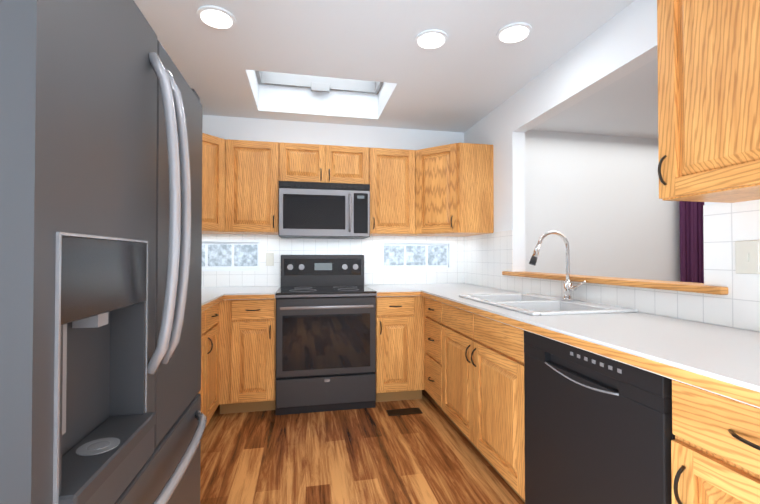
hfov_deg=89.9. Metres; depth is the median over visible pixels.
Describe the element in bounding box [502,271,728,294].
sill ledge
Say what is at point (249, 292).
countertop
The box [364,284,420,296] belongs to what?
countertop
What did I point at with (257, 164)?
upper cabinet
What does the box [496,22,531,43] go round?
recessed light
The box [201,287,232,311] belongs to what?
countertop
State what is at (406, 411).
floor vent
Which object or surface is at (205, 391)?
base cabinet
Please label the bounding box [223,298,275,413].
base cabinet
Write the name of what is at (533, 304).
sink
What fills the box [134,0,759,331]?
wall
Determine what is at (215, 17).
recessed light
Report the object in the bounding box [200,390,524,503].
floor
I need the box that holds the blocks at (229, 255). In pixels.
[202,242,257,268]
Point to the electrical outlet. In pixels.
(269, 259)
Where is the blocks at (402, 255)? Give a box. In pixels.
[384,243,447,267]
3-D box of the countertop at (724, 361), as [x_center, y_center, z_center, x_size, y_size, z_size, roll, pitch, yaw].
[0.918,0.313,1.791,0.667,0.046,4.038,0,-1,-11]
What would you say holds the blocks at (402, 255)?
attached to the wall
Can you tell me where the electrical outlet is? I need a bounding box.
[266,253,273,265]
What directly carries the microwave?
attached to the upper cabinet at (300, 162)
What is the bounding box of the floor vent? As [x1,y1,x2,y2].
[386,408,422,415]
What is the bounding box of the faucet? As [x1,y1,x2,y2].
[529,231,585,300]
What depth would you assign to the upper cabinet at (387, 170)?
3.35 m
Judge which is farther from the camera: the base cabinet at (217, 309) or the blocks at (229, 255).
the blocks at (229, 255)
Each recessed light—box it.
[197,5,235,29]
[415,29,447,49]
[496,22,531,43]
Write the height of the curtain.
1.932 m
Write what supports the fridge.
on the floor
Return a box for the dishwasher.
[524,330,674,503]
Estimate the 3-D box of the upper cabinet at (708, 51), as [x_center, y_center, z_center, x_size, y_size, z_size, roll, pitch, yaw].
[1.215,-0.566,1.157,0.338,0.755,0.512,0,-1,-11]
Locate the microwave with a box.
[279,181,369,238]
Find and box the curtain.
[679,201,703,282]
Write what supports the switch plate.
attached to the wall
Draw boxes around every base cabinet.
[199,307,210,427]
[211,300,222,416]
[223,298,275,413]
[376,296,422,401]
[671,380,759,503]
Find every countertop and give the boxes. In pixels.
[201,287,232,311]
[225,286,280,299]
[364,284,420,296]
[409,283,759,407]
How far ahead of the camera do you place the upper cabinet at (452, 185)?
3.24 m
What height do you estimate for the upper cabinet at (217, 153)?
0.755 m
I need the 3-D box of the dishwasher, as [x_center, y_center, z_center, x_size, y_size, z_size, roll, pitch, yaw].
[0.982,0.764,1.389,0.602,0.870,0.661,0,-1,-11]
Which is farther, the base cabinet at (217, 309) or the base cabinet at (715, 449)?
the base cabinet at (217, 309)
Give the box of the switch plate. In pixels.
[735,240,759,273]
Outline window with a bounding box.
[255,71,382,93]
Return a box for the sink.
[459,293,637,315]
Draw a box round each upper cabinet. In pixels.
[202,133,233,233]
[218,140,281,234]
[282,143,365,183]
[366,147,409,235]
[410,143,493,236]
[657,0,759,202]
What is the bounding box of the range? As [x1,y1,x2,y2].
[275,255,376,414]
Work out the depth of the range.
2.90 m
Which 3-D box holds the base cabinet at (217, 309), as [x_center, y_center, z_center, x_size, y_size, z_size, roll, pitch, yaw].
[-1.428,0.776,2.458,0.638,0.876,0.443,0,-1,-11]
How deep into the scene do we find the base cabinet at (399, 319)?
3.05 m
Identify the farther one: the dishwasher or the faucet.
the faucet
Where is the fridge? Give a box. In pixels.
[0,0,206,503]
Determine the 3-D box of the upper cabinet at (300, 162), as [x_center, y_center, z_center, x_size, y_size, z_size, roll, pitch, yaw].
[-0.500,-0.749,3.408,0.760,0.331,0.338,0,-1,-11]
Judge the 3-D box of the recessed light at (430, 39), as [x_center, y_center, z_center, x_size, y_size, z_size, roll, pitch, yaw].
[0.295,-1.222,2.197,0.190,0.015,0.190,0,-1,-11]
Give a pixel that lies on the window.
(320, 84)

